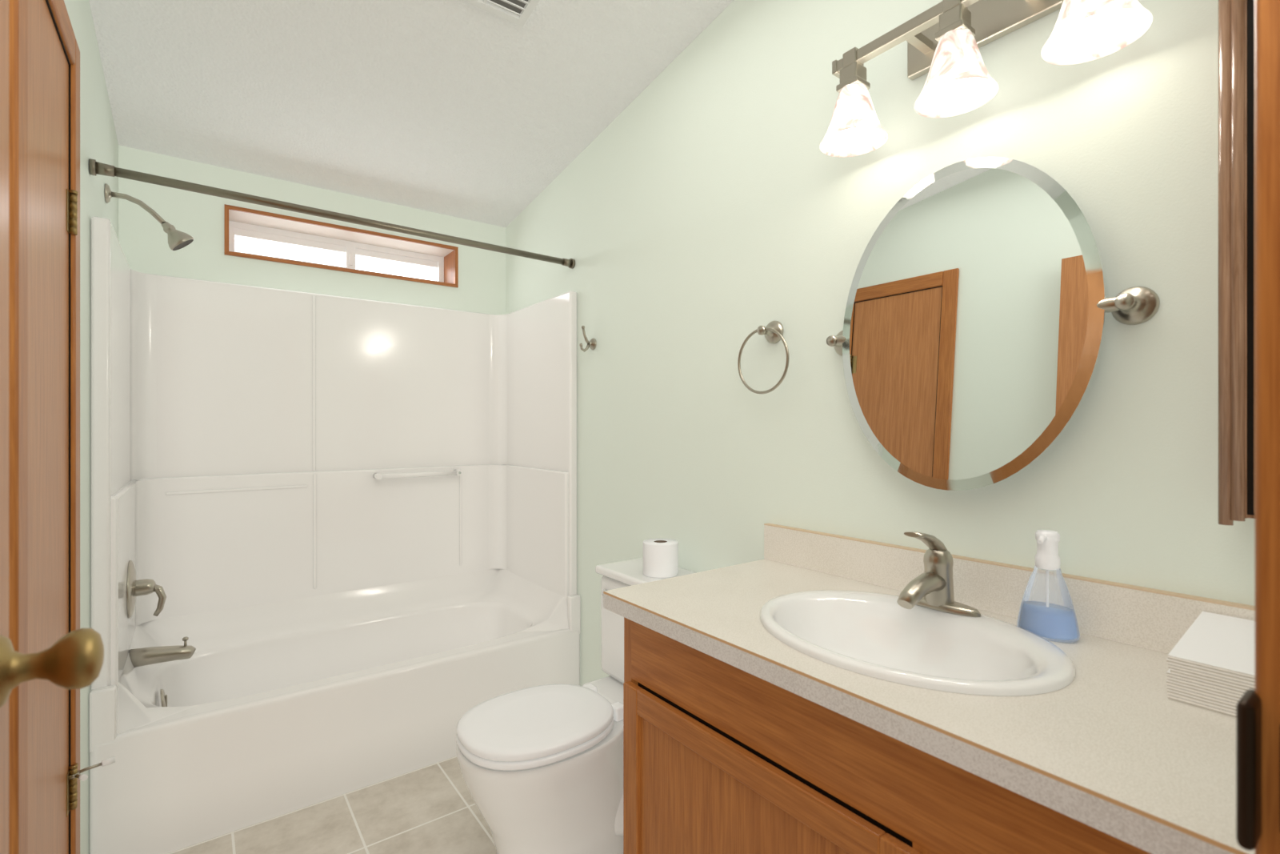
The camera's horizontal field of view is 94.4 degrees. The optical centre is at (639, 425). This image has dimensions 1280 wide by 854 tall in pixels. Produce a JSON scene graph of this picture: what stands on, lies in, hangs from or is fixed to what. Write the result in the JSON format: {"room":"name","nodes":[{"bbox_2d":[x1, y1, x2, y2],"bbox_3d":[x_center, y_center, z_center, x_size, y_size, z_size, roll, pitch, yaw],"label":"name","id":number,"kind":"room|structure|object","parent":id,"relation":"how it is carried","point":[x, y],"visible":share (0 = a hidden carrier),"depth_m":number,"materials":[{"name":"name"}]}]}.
{"room":"bathroom","nodes":[
{"label":"bathroom","id":0,"kind":"room"},
{"bbox_2d":[64,0,118,853],"bbox_3d":[-1.097,-0.334,0.973,0.120,3.100,2.990,0,0,-37],"label":"wall","id":1,"kind":"structure","parent":0,"point":[98,142],"depth_m":1.59,"materials":[{"name":"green paint"}]},
{"bbox_2d":[8,0,115,853],"bbox_3d":[-1.109,0.170,1.161,0.083,2.092,0.599,0,0,-37],"label":"door frame","id":2,"kind":"structure","parent":1,"relation":"attached to","point":[46,777],"depth_m":1.11,"materials":[{"name":"brown wood"}]},
{"bbox_2d":[118,144,505,315],"bbox_3d":[-1.397,-0.334,2.764,1.780,3.100,0.240,0,0,-37],"label":"wall","id":3,"kind":"structure","parent":0,"point":[198,218],"depth_m":2.50,"materials":[{"name":"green paint"}]},
{"bbox_2d":[224,204,458,287],"bbox_3d":[-1.361,-0.794,2.769,1.048,0.292,0.224,0,0,-37],"label":"window","id":4,"kind":"structure","parent":3,"relation":"in","point":[261,235],"depth_m":2.76,"materials":[{"name":"brown wood"}]},
{"bbox_2d":[167,755,495,853],"bbox_3d":[-0.175,1.256,0.657,3.540,0.080,4.840,0,0,-37],"label":"floor","id":5,"kind":"structure","parent":0,"point":[433,808],"depth_m":1.80,"materials":[{"name":"tile"}]},
{"bbox_2d":[89,183,580,853],"bbox_3d":[-1.094,0.236,2.356,1.536,2.020,0.772,0,0,-37],"label":"shower","id":6,"kind":"object","parent":5,"relation":"on","point":[333,545],"visible":0.98,"depth_m":2.39,"materials":[{"name":"white plastic"}]},
{"bbox_2d":[456,557,696,853],"bbox_3d":[-0.142,0.844,1.717,0.765,0.745,0.486,0,0,-37],"label":"toilet","id":7,"kind":"object","parent":5,"relation":"on","point":[541,766],"visible":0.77,"depth_m":1.53,"materials":[{"name":"white ceramic"}]},
{"bbox_2d":[643,537,678,577],"bbox_3d":[0.066,0.419,1.890,0.113,0.102,0.113,0,0,-37],"label":"toilet paper roll","id":8,"kind":"object","parent":7,"relation":"on","point":[660,557],"visible":1,"depth_m":1.84,"materials":[{"name":"white paper"}]},
{"bbox_2d":[603,523,1255,853],"bbox_3d":[0.460,0.709,1.089,0.560,1.014,1.067,0,0,-37],"label":"bathroom vanity","id":9,"kind":"object","parent":5,"relation":"on","point":[800,691],"visible":1,"depth_m":0.96,"materials":[{"name":"brown wood"}]},
{"bbox_2d":[759,589,1075,739],"bbox_3d":[0.465,0.441,1.071,0.428,0.158,0.528,0,0,-37],"label":"sink","id":10,"kind":"object","parent":9,"relation":"in","point":[954,658],"depth_m":1.06,"materials":[{"name":"white ceramic"}]},
{"bbox_2d":[896,531,981,617],"bbox_3d":[0.556,0.282,1.155,0.163,0.160,0.156,0,0,-37],"label":"faucet","id":11,"kind":"object","parent":9,"relation":"on","point":[930,594],"depth_m":1.16,"materials":[{"name":"silver metal"}]},
{"bbox_2d":[1016,529,1079,642],"bbox_3d":[0.733,0.281,1.066,0.073,0.187,0.096,0,0,-37],"label":"soap dispenser","id":12,"kind":"object","parent":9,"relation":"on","point":[1046,619],"visible":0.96,"depth_m":1.05,"materials":[{"name":"blue"}]},
{"bbox_2d":[1166,611,1255,716],"bbox_3d":[0.853,0.334,0.820,0.206,0.081,0.148,0,0,-37],"label":"napkin stack","id":13,"kind":"object","parent":9,"relation":"on","point":[1210,659],"visible":0.83,"depth_m":0.80,"materials":[{"name":"paper"}]},
{"bbox_2d":[88,0,733,227],"bbox_3d":[-0.175,-1.434,0.657,3.540,0.811,4.840,0,0,-37],"label":"ceiling","id":14,"kind":"structure","parent":0,"point":[461,109],"depth_m":2.02,"materials":[{"name":"white paint"}]},
{"bbox_2d":[461,0,539,27],"bbox_3d":[-0.386,-1.242,1.626,0.260,0.055,0.260,0,0,-37],"label":"air vent","id":15,"kind":"object","parent":14,"relation":"attached to","point":[518,12],"visible":0.97,"depth_m":1.74,"materials":[{"name":"white plastic"}]},
{"bbox_2d":[505,0,1255,685],"bbox_3d":[0.234,-0.334,1.966,0.120,3.100,2.990,0,0,-37],"label":"wall","id":16,"kind":"structure","parent":0,"point":[699,208],"depth_m":1.54,"materials":[{"name":"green paint"}]},
{"bbox_2d":[88,158,575,268],"bbox_3d":[-0.894,-0.704,2.090,1.538,0.046,0.084,0,0,-37],"label":"shower rod","id":17,"kind":"object","parent":16,"relation":"attached to","point":[96,168],"visible":1,"depth_m":1.92,"materials":[{"name":"silver metal"}]},
{"bbox_2d":[579,325,596,351],"bbox_3d":[-0.218,-0.354,2.414,0.066,0.107,0.048,0,0,-37],"label":"robe hook","id":18,"kind":"object","parent":16,"relation":"attached to","point":[591,343],"visible":1,"depth_m":2.41,"materials":[{"name":"silver metal"}]},
{"bbox_2d":[737,320,789,394],"bbox_3d":[0.353,-0.192,1.650,0.064,0.208,0.184,0,0,-37],"label":"towel ring","id":19,"kind":"object","parent":16,"relation":"attached to","point":[772,331],"visible":1,"depth_m":1.65,"materials":[{"name":"silver metal"}]},
{"bbox_2d":[819,0,1152,156],"bbox_3d":[0.633,-0.769,1.172,0.187,0.259,0.596,0,0,-37],"label":"sconce","id":20,"kind":"object","parent":16,"relation":"attached to","point":[946,39],"visible":1,"depth_m":1.17,"materials":[{"name":"white glass"}]},
{"bbox_2d":[826,156,1159,490],"bbox_3d":[0.657,-0.208,1.234,0.076,0.679,0.638,0,0,-37],"label":"oval mirror","id":21,"kind":"object","parent":16,"relation":"attached to","point":[966,342],"visible":1,"depth_m":1.18,"materials":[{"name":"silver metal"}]},
{"bbox_2d":[1218,0,1255,524],"bbox_3d":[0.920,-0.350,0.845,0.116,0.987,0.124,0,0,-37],"label":"upper cabinet","id":22,"kind":"object","parent":16,"relation":"attached to","point":[1236,260],"visible":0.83,"depth_m":0.84,"materials":[{"name":"brown wood"}]},
{"bbox_3d":[0.427,-0.334,0.320,1.540,3.100,0.120,0,0,-37],"label":"wall","id":23,"kind":"structure","parent":0,"visible":0},
{"bbox_2d":[0,0,103,853],"bbox_3d":[-0.386,0.203,0.295,0.112,2.003,0.802,0,0,-37],"label":"door leaf","id":24,"kind":"structure","parent":23,"relation":"in","point":[74,659],"depth_m":0.58,"materials":[{"name":"brown wood"}]},
{"bbox_2d":[1236,0,1279,853],"bbox_3d":[0.176,0.176,0.137,0.940,2.080,0.162,0,0,-37],"label":"door frame","id":25,"kind":"structure","parent":23,"relation":"attached to","point":[1258,768],"depth_m":0.43,"materials":[{"name":"brown wood"}]}
]}

